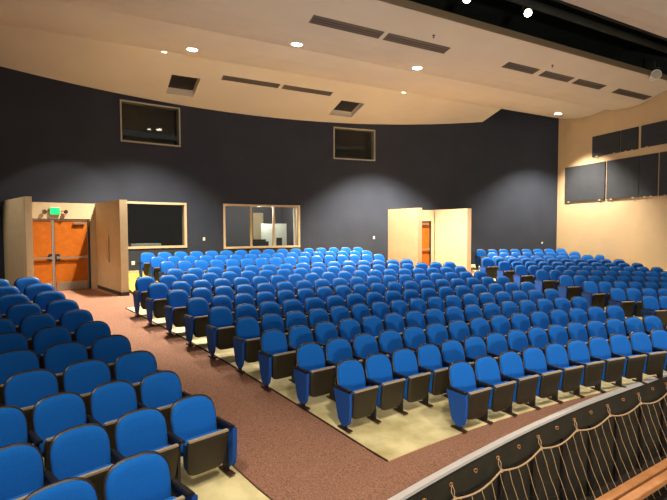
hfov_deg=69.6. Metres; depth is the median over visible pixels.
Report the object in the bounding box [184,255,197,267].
seat
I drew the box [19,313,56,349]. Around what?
seat
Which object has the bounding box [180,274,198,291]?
seat
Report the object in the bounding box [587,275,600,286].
seat
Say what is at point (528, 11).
spotlight
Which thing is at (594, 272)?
seat
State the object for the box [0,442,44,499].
seat
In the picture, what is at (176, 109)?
window
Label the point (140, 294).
seat
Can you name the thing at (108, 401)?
seat
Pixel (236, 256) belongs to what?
seat
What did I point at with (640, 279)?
seat
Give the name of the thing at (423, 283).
seat
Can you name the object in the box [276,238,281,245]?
monitor
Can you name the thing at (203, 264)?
seat
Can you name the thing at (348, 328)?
seat
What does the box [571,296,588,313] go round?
seat
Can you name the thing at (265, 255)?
seat
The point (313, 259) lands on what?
seat
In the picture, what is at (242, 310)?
seat
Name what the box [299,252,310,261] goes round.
seat
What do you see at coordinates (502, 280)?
seat
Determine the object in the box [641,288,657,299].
seat
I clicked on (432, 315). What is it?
seat
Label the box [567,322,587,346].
seat
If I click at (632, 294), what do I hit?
seat
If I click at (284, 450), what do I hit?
floor
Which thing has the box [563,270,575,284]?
seat
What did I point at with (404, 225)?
wall
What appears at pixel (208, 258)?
seat
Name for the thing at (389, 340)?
seat
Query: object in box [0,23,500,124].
ceiling
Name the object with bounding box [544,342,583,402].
seat
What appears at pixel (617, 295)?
seat
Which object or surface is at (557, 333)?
seat
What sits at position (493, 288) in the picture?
seat
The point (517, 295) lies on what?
seat
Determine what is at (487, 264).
seat
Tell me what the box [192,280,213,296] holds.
seat
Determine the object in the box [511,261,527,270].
seat
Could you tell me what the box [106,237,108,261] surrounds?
access panel
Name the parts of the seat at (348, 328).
backrest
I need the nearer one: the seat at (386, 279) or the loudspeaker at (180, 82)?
the seat at (386, 279)
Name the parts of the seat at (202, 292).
backrest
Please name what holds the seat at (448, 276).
on the floor at (398, 434)
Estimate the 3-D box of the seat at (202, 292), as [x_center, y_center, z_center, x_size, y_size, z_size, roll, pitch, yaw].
[-2.819,1.266,10.377,0.543,0.867,0.465,-2,3,-38]
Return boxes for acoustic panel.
[564,161,605,202]
[592,131,620,156]
[606,156,639,199]
[620,127,638,151]
[639,153,658,197]
[641,120,666,147]
[659,151,666,195]
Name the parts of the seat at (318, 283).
backrest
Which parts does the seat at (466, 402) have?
panel, armrest, foot plate, backrest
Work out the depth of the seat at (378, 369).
7.01 m
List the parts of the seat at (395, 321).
backrest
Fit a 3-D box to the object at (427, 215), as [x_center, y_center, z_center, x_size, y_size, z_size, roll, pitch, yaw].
[3.632,-0.321,21.442,1.824,2.920,0.192,-1,3,-17]
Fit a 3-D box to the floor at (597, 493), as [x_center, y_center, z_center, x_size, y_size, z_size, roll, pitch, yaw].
[7.232,4.325,3.537,21.987,0.200,11.433,-2,3,-32]
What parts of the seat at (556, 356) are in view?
leg, foot plate, armrest, backrest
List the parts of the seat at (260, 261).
backrest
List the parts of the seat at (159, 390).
armrest, backrest, armrest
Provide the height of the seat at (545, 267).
0.867 m
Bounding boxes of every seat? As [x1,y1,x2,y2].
[0,279,10,285]
[0,286,20,295]
[0,294,30,317]
[0,318,15,332]
[0,332,28,352]
[0,349,39,403]
[0,369,58,430]
[0,405,28,446]
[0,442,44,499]
[5,303,42,331]
[14,277,40,293]
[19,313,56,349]
[23,283,55,302]
[24,477,97,499]
[28,392,86,470]
[31,326,71,368]
[33,291,65,312]
[43,341,87,390]
[44,423,112,499]
[45,299,78,325]
[59,309,92,340]
[59,359,111,415]
[74,321,110,358]
[87,380,137,448]
[91,334,131,378]
[102,451,197,499]
[111,407,178,478]
[112,350,161,401]
[133,276,155,316]
[137,370,190,430]
[138,252,155,276]
[145,283,168,325]
[148,256,165,280]
[157,252,171,260]
[158,261,175,277]
[158,275,177,290]
[164,289,188,334]
[166,268,184,280]
[167,256,181,267]
[167,394,236,481]
[170,281,190,321]
[173,251,187,259]
[177,260,192,273]
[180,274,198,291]
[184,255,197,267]
[184,297,209,345]
[187,267,204,279]
[190,251,203,259]
[191,287,212,308]
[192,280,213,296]
[194,260,208,272]
[199,255,212,266]
[201,272,218,291]
[205,250,217,258]
[205,306,234,358]
[206,266,223,277]
[210,259,224,271]
[210,295,234,320]
[212,278,235,295]
[214,286,234,308]
[215,254,227,267]
[220,250,232,258]
[221,271,237,288]
[225,258,242,270]
[225,266,241,276]
[230,254,242,266]
[233,277,255,293]
[233,293,258,317]
[233,303,260,331]
[233,316,260,372]
[235,249,247,257]
[235,284,255,305]
[240,258,253,270]
[240,270,256,284]
[244,253,256,264]
[244,265,259,275]
[249,249,260,257]
[252,276,268,294]
[255,257,268,269]
[255,291,281,313]
[256,283,276,301]
[258,253,270,262]
[258,269,274,282]
[258,301,284,327]
[258,329,295,390]
[260,313,288,344]
[261,264,276,274]
[263,249,274,256]
[269,257,282,269]
[270,275,285,294]
[272,253,284,261]
[276,248,287,255]
[276,268,291,280]
[276,281,296,298]
[277,289,295,314]
[278,263,293,273]
[282,299,308,324]
[283,256,295,268]
[285,252,297,263]
[285,310,313,339]
[287,325,322,382]
[288,274,303,292]
[290,248,300,256]
[293,268,308,279]
[293,342,335,409]
[295,262,309,272]
[295,280,315,296]
[297,256,310,268]
[297,288,314,311]
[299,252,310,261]
[304,297,329,320]
[305,273,319,290]
[308,308,337,340]
[310,256,325,265]
[310,267,324,278]
[311,262,325,271]
[312,251,323,260]
[314,279,334,294]
[314,321,337,359]
[316,286,333,309]
[321,272,335,288]
[323,255,334,267]
[324,251,335,260]
[325,295,350,317]
[325,337,362,401]
[326,266,339,277]
[327,261,341,270]
[330,305,349,336]
[332,278,347,291]
[334,285,351,306]
[334,358,378,432]
[336,255,347,268]
[337,251,348,260]
[337,271,351,285]
[338,318,360,353]
[342,261,356,269]
[342,265,355,276]
[346,293,370,313]
[348,254,359,267]
[349,277,369,291]
[351,303,370,332]
[352,284,368,303]
[352,333,388,376]
[353,270,366,284]
[357,260,370,267]
[357,265,370,276]
[361,254,372,268]
[361,315,383,348]
[364,353,405,422]
[365,291,390,312]
[366,276,386,290]
[368,269,382,282]
[370,283,385,301]
[371,260,385,269]
[371,301,389,328]
[372,264,385,275]
[373,254,385,265]
[378,329,413,370]
[382,275,403,290]
[383,269,397,280]
[383,313,404,342]
[384,290,408,307]
[386,259,399,268]
[387,264,399,277]
[387,281,402,299]
[390,299,408,322]
[391,348,430,414]
[398,268,413,280]
[398,274,412,286]
[400,259,414,268]
[401,263,413,273]
[402,326,425,364]
[403,280,420,297]
[403,289,426,305]
[405,310,426,340]
[409,298,426,323]
[412,268,425,278]
[414,273,434,290]
[415,262,427,272]
[417,343,448,406]
[419,279,437,295]
[420,287,444,304]
[425,308,448,337]
[425,322,448,358]
[426,267,439,278]
[427,296,445,321]
[429,262,441,271]
[429,272,443,289]
[435,279,454,293]
[438,286,461,301]
[440,266,458,277]
[441,339,473,397]
[443,262,455,271]
[444,272,457,286]
[445,295,464,318]
[445,306,469,331]
[446,361,491,432]
[448,320,469,354]
[451,278,471,293]
[454,266,473,276]
[455,285,478,306]
[459,271,472,284]
[462,294,482,312]
[463,335,498,365]
[464,304,490,329]
[466,277,487,290]
[469,317,490,344]
[471,284,487,305]
[474,271,495,283]
[474,355,515,423]
[479,292,501,314]
[480,257,497,277]
[481,276,494,289]
[482,302,509,321]
[485,332,520,357]
[488,283,511,301]
[490,315,510,340]
[495,291,518,308]
[496,276,519,288]
[497,261,514,281]
[498,350,538,416]
[501,301,528,325]
[504,282,527,297]
[507,329,528,358]
[510,313,530,335]
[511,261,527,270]
[512,290,535,305]
[513,265,533,286]
[519,300,536,325]
[520,282,543,295]
[522,346,561,408]
[524,261,536,269]
[527,326,548,355]
[528,265,539,284]
[528,289,543,303]
[530,311,549,332]
[534,269,554,292]
[536,298,553,317]
[541,265,553,274]
[544,288,571,307]
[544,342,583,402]
[547,324,568,349]
[549,270,561,292]
[549,309,568,330]
[554,297,570,315]
[555,265,567,274]
[558,275,579,300]
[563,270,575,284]
[566,339,604,397]
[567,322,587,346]
[568,265,580,273]
[568,307,587,327]
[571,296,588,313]
[573,275,586,295]
[576,270,589,278]
[582,281,605,307]
[586,320,608,343]
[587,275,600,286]
[587,306,606,325]
[588,336,625,392]
[590,270,603,280]
[598,281,612,313]
[602,275,615,286]
[604,270,616,279]
[605,305,624,323]
[605,318,628,339]
[609,288,634,316]
[609,333,646,387]
[613,281,627,291]
[616,275,629,285]
[618,270,631,281]
[624,316,649,337]
[625,288,641,316]
[628,281,642,292]
[629,331,666,383]
[631,276,644,285]
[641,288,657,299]
[641,295,666,325]
[643,281,658,292]
[643,315,666,334]
[645,276,659,286]
[650,329,666,380]
[657,288,666,297]
[658,295,666,328]
[659,282,666,287]
[660,276,666,281]
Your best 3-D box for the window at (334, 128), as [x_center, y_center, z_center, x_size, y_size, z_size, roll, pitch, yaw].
[0.851,-4.500,20.513,1.952,1.330,0.301,-1,3,-22]
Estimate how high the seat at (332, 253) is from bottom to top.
0.867 m
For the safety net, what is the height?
1.408 m
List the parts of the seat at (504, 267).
panel, backrest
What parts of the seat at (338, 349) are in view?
leg, armrest, backrest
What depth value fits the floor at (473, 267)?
21.23 m
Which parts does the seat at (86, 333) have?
backrest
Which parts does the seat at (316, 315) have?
backrest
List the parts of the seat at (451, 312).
backrest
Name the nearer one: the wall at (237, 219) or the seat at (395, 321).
the seat at (395, 321)
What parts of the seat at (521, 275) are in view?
panel, backrest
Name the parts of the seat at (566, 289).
panel, backrest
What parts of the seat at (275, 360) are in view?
panel, armrest, backrest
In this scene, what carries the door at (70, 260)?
attached to the door surround at (75, 210)
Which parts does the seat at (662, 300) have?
backrest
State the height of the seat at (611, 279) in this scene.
0.867 m
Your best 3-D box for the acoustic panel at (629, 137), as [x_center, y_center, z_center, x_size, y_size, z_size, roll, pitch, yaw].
[11.739,-4.364,19.038,0.055,0.900,0.780,-1,3,-17]
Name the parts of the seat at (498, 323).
backrest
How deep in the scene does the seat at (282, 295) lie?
10.78 m
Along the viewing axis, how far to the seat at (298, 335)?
8.19 m
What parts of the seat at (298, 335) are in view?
armrest, backrest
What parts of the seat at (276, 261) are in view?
backrest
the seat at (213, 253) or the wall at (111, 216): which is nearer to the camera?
the wall at (111, 216)
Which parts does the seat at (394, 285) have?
backrest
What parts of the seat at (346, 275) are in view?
backrest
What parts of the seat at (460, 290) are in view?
backrest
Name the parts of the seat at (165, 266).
backrest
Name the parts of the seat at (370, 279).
backrest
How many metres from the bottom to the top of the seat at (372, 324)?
0.867 m
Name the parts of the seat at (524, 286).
backrest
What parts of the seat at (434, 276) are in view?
backrest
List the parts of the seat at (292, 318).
backrest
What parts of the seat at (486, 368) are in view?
leg, armrest, foot plate, backrest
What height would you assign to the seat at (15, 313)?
0.867 m
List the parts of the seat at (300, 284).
backrest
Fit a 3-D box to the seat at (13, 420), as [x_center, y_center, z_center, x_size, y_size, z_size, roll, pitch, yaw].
[-3.238,2.010,4.632,0.472,0.867,0.583,2,3,42]
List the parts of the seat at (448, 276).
backrest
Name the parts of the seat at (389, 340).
armrest, backrest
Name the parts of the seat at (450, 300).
backrest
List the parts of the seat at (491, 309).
backrest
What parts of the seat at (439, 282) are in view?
backrest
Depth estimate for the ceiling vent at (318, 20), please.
11.53 m
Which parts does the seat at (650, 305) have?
panel, backrest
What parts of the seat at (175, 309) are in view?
panel, backrest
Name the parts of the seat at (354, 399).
panel, armrest, foot plate, backrest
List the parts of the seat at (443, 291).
backrest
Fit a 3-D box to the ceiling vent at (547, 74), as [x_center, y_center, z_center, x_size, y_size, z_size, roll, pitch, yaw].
[7.153,-5.553,15.382,1.420,0.080,0.270,-2,3,-29]
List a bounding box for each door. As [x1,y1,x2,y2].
[32,219,90,290]
[253,213,262,238]
[422,221,430,265]
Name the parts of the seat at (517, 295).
backrest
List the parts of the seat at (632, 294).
backrest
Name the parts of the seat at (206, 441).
leg, armrest, backrest, leg, armrest, foot plate, panel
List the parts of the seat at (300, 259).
backrest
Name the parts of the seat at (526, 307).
backrest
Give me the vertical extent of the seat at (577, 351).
0.867 m
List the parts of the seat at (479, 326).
backrest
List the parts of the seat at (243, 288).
backrest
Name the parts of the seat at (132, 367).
backrest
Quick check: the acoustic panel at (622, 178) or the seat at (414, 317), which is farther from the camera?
the acoustic panel at (622, 178)
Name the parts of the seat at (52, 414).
armrest, backrest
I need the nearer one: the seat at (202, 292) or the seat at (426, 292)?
the seat at (202, 292)
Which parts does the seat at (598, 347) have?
leg, foot plate, armrest, backrest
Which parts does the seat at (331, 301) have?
backrest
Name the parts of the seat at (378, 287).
backrest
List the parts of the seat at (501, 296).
backrest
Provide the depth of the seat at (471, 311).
10.43 m
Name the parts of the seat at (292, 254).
backrest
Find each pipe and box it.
[507,0,666,52]
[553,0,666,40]
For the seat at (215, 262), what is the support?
on the floor at (132, 276)
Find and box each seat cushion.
[7,489,36,499]
[43,435,55,467]
[69,464,111,477]
[149,445,170,450]
[183,429,221,471]
[351,386,370,395]
[377,379,397,407]
[403,372,423,400]
[429,367,447,393]
[466,387,482,393]
[488,381,508,409]
[512,375,531,402]
[536,370,554,396]
[558,366,574,390]
[580,361,596,385]
[601,357,617,380]
[622,355,636,377]
[643,351,657,373]
[663,353,666,370]
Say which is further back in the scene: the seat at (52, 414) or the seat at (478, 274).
the seat at (478, 274)
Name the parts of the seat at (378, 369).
leg, armrest, foot plate, backrest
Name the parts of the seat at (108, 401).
armrest, backrest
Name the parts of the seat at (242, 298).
backrest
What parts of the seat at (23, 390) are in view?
backrest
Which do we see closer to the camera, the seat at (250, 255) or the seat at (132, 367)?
the seat at (132, 367)
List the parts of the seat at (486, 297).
backrest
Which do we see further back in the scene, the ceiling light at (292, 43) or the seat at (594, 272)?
the seat at (594, 272)
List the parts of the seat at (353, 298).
backrest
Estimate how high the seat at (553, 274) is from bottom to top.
0.867 m
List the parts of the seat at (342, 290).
backrest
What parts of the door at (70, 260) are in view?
kick plate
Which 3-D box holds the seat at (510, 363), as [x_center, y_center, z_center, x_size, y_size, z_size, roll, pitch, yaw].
[2.864,2.062,7.533,0.572,0.867,0.467,-2,3,-30]
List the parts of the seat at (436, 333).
backrest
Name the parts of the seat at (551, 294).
backrest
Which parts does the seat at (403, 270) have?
backrest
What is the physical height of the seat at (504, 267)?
0.867 m
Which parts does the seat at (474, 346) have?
armrest, backrest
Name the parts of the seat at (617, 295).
panel, backrest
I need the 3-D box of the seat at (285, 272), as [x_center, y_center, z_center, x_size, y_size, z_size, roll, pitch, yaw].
[-1.332,0.960,13.333,0.550,0.867,0.471,-2,3,-32]
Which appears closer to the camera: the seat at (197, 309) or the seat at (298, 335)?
the seat at (298, 335)
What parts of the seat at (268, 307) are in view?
backrest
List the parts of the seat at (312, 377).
panel, armrest, foot plate, backrest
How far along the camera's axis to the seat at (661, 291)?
13.24 m
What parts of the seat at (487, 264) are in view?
panel, backrest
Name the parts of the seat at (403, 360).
leg, armrest, foot plate, backrest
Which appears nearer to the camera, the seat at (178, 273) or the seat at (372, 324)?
the seat at (372, 324)
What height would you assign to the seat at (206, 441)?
0.867 m
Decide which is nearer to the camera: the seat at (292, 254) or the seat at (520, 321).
the seat at (520, 321)
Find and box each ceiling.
[0,0,666,118]
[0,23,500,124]
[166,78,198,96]
[331,103,362,116]
[409,0,659,57]
[562,0,666,37]
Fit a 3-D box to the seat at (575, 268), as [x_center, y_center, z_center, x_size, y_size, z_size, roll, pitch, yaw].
[8.236,0.972,16.243,0.539,0.867,0.474,-1,3,-11]
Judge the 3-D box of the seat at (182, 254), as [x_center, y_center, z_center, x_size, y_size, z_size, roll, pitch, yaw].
[-5.073,0.481,16.034,0.556,0.867,0.474,-2,3,-35]
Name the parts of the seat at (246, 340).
panel, armrest, backrest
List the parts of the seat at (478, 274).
backrest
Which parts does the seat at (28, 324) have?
backrest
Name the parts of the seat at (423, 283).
backrest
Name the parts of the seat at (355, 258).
backrest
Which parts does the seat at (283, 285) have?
backrest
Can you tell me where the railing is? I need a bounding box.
[387,372,666,499]
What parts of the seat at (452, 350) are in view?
armrest, backrest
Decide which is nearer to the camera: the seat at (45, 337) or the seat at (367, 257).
the seat at (45, 337)
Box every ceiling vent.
[221,75,279,87]
[282,85,332,95]
[309,15,383,38]
[383,33,449,53]
[502,62,539,73]
[538,71,573,81]
[572,79,605,89]
[611,89,651,99]
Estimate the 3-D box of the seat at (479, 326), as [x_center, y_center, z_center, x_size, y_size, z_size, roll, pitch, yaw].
[2.931,1.783,9.386,0.572,0.867,0.463,-2,3,-28]
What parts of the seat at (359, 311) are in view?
backrest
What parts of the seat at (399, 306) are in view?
backrest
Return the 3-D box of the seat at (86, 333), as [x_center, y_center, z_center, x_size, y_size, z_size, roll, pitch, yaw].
[-3.724,1.578,7.536,0.664,0.867,0.474,-3,3,-43]
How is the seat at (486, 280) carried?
on the floor at (398, 434)
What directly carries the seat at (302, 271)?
on the floor at (398, 434)
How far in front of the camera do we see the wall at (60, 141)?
19.09 m
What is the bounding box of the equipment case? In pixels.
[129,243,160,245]
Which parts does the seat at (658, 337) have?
leg, backrest, armrest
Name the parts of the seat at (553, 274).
backrest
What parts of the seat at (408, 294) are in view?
backrest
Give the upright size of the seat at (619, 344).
0.867 m
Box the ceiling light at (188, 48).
[186,47,198,50]
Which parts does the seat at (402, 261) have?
backrest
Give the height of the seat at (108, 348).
0.867 m
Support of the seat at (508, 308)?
on the floor at (398, 434)
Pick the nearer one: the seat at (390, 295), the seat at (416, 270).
the seat at (390, 295)
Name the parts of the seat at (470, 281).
backrest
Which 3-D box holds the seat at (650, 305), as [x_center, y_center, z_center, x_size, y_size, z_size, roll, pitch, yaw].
[8.068,1.601,12.103,0.546,0.867,0.473,-1,3,-13]
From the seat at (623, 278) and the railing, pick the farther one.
the seat at (623, 278)
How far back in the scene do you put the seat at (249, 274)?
12.86 m
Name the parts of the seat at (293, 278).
backrest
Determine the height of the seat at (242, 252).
0.867 m
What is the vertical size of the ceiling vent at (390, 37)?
0.080 m
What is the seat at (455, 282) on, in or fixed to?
on the floor at (398, 434)
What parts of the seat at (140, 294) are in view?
panel, backrest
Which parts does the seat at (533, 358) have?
leg, foot plate, armrest, backrest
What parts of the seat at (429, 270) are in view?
backrest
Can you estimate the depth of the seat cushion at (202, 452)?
5.10 m
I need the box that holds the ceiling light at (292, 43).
[290,42,302,45]
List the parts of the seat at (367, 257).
backrest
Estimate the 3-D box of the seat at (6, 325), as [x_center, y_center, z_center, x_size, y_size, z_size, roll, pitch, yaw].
[-5.116,1.500,7.277,0.463,0.867,0.590,2,4,44]
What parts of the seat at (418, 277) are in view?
backrest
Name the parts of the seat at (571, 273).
backrest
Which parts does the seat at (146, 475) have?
backrest, leg, armrest, panel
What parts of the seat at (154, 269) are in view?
panel, backrest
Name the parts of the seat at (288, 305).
backrest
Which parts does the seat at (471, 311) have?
backrest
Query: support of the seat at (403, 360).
on the floor at (398, 434)
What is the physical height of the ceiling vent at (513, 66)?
0.080 m
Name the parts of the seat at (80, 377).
backrest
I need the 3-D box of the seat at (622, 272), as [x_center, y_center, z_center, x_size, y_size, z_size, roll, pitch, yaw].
[9.578,1.118,15.674,0.526,0.867,0.470,-1,3,-8]
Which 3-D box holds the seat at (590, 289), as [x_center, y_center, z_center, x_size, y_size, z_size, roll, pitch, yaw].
[7.315,1.325,13.547,0.541,0.867,0.473,-1,3,-14]
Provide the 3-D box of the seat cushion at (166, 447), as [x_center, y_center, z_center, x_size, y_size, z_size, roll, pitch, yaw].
[-1.816,2.204,4.806,0.471,0.410,0.178,-3,3,-45]
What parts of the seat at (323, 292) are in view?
backrest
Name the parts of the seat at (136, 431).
armrest, backrest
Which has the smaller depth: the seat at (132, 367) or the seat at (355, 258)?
the seat at (132, 367)
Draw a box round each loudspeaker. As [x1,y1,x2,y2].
[168,75,197,89]
[333,100,358,111]
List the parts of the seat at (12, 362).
backrest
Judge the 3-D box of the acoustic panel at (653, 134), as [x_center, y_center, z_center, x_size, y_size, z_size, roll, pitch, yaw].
[12.332,-4.290,17.098,0.055,0.880,3.020,-1,3,-17]
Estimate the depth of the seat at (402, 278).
13.46 m
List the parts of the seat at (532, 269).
backrest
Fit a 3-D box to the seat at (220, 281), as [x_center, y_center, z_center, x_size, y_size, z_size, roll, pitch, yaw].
[-2.633,1.128,11.508,0.526,0.867,0.467,-2,3,-36]
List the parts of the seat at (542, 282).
panel, backrest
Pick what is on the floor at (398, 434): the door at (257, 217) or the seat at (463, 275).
the seat at (463, 275)
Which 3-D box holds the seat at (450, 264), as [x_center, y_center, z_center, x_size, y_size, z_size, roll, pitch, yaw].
[3.926,0.831,15.871,0.608,0.867,0.472,-1,3,-20]
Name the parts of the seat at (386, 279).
backrest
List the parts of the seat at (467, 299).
backrest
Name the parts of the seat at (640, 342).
leg, armrest, backrest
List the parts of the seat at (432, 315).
backrest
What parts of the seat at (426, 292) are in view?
backrest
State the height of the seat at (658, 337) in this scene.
0.867 m
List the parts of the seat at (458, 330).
backrest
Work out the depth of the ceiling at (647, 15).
11.00 m
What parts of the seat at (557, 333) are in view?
backrest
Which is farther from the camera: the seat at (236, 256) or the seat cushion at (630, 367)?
the seat at (236, 256)
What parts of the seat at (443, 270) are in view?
backrest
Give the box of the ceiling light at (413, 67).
[411,66,422,69]
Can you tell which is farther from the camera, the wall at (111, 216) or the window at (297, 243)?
the window at (297, 243)
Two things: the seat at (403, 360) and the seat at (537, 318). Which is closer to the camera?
the seat at (403, 360)
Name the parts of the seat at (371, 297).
backrest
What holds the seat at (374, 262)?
on the floor at (398, 434)
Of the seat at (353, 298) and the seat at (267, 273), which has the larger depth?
the seat at (267, 273)
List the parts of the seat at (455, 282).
backrest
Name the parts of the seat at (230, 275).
backrest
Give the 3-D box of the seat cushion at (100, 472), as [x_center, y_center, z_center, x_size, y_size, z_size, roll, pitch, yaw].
[-2.220,2.220,4.395,0.178,0.410,0.471,0,2,44]
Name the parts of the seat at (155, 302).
panel, backrest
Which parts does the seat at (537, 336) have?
backrest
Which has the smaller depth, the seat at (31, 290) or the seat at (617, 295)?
the seat at (31, 290)
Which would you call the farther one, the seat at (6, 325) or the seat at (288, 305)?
the seat at (288, 305)
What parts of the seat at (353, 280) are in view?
backrest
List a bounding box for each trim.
[125,308,387,499]
[379,0,666,80]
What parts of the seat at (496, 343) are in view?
armrest, backrest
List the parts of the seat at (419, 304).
backrest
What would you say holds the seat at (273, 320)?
on the floor at (398, 434)
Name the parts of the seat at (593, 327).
backrest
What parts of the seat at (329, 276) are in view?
backrest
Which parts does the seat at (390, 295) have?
backrest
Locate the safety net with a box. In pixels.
[451,383,666,499]
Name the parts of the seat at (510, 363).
leg, armrest, foot plate, backrest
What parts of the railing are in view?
panel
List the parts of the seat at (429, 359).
leg, foot plate, armrest, backrest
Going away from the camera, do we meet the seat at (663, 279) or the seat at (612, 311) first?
the seat at (612, 311)
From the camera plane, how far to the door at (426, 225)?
21.56 m
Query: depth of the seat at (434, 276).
13.90 m
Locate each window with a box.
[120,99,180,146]
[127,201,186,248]
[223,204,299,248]
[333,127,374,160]
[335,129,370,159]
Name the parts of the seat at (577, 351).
leg, foot plate, armrest, backrest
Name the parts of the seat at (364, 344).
armrest, backrest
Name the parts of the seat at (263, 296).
backrest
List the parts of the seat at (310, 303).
backrest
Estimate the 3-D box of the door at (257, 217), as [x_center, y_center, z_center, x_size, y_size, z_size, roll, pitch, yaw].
[-3.391,-0.707,21.605,0.478,1.920,0.060,-2,3,-28]
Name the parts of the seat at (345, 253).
backrest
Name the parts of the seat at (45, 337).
backrest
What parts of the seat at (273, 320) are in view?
backrest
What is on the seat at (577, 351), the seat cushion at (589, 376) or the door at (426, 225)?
the seat cushion at (589, 376)
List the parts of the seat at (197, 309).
panel, backrest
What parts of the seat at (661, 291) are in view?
backrest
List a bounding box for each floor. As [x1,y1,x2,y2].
[43,306,666,499]
[59,266,612,499]
[129,273,157,291]
[471,264,494,278]
[580,452,666,499]
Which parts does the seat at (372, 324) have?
backrest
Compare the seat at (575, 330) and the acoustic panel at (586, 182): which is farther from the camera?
the acoustic panel at (586, 182)
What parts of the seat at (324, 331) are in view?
backrest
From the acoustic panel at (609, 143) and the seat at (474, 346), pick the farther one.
the acoustic panel at (609, 143)
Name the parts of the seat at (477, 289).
backrest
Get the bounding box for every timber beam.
[596,458,666,499]
[618,470,666,499]
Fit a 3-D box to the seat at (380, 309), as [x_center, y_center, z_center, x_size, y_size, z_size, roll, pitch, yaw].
[1.050,1.548,10.140,0.530,0.867,0.474,-2,3,-31]
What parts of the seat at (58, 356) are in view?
backrest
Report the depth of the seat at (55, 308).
8.69 m
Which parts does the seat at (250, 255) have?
backrest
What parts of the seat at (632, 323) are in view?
backrest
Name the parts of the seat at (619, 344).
leg, armrest, backrest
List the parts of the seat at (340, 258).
backrest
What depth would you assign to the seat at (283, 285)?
11.68 m
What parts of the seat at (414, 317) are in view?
backrest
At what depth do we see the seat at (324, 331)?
8.51 m
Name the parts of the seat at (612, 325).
backrest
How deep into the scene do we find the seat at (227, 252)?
17.02 m
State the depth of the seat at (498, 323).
9.71 m
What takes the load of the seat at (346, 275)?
on the floor at (398, 434)
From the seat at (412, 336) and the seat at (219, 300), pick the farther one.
the seat at (219, 300)
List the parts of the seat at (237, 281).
backrest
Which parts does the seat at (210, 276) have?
backrest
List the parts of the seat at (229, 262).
backrest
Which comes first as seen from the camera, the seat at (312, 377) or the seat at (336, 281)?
the seat at (312, 377)
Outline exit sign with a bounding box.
[42,207,67,215]
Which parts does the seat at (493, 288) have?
backrest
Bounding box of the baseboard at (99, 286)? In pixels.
[98,285,129,295]
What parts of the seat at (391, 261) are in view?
backrest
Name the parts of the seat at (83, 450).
armrest, backrest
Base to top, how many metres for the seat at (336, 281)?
0.867 m
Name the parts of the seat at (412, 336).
armrest, backrest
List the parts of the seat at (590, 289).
panel, backrest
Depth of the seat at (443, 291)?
12.09 m
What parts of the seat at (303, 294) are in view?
backrest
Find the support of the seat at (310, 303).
on the floor at (398, 434)
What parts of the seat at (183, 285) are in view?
backrest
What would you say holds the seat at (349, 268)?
on the floor at (398, 434)
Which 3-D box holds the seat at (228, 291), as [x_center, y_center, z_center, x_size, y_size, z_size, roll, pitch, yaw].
[-2.404,1.251,10.694,0.543,0.867,0.463,-2,3,-37]
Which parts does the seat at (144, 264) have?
panel, backrest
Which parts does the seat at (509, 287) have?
backrest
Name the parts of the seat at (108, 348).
backrest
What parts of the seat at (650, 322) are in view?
backrest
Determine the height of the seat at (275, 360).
0.867 m
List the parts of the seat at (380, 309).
backrest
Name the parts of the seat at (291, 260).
backrest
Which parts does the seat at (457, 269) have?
backrest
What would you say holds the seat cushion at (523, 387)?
on the seat at (510, 363)
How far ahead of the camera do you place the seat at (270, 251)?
17.84 m
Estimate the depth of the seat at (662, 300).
12.28 m
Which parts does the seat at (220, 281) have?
backrest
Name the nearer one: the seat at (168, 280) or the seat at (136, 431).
the seat at (136, 431)
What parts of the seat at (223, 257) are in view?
backrest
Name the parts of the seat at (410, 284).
backrest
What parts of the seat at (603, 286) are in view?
backrest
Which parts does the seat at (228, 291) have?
backrest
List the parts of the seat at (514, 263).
backrest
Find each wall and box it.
[0,66,558,278]
[2,196,33,285]
[94,200,128,291]
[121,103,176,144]
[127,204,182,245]
[225,206,295,246]
[388,208,421,266]
[434,208,470,271]
[556,39,666,270]
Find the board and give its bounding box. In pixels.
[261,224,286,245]
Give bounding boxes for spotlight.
[523,0,532,17]
[648,54,661,80]
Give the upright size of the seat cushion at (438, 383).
0.410 m
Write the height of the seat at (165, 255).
0.867 m
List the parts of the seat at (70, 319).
backrest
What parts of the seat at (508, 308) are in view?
backrest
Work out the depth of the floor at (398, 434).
6.87 m
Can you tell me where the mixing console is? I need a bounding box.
[252,239,268,245]
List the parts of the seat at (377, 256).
backrest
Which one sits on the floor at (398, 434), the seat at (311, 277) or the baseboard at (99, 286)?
the seat at (311, 277)
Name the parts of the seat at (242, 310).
backrest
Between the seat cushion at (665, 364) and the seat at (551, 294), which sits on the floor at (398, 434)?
the seat at (551, 294)
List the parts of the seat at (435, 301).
backrest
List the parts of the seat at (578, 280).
backrest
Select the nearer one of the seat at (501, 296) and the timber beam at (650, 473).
the timber beam at (650, 473)
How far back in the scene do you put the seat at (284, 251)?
18.10 m
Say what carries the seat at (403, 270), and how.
on the floor at (398, 434)
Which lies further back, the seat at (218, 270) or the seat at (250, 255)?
the seat at (250, 255)
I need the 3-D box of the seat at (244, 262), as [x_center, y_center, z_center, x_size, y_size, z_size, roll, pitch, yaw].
[-2.777,0.703,15.637,0.527,0.867,0.473,-2,3,-32]
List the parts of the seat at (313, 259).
backrest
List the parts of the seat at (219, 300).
backrest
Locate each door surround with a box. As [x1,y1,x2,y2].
[32,202,97,288]
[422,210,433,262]
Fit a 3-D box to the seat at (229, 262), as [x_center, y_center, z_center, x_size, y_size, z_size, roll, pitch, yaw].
[-3.209,0.716,15.371,0.527,0.867,0.464,-2,3,-33]
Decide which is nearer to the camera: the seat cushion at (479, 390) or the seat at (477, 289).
the seat cushion at (479, 390)
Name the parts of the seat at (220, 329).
panel, backrest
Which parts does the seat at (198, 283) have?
backrest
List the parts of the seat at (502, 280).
backrest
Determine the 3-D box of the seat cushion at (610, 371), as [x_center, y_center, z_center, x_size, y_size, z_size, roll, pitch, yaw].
[4.889,2.109,8.451,0.446,0.410,0.178,-1,1,-24]

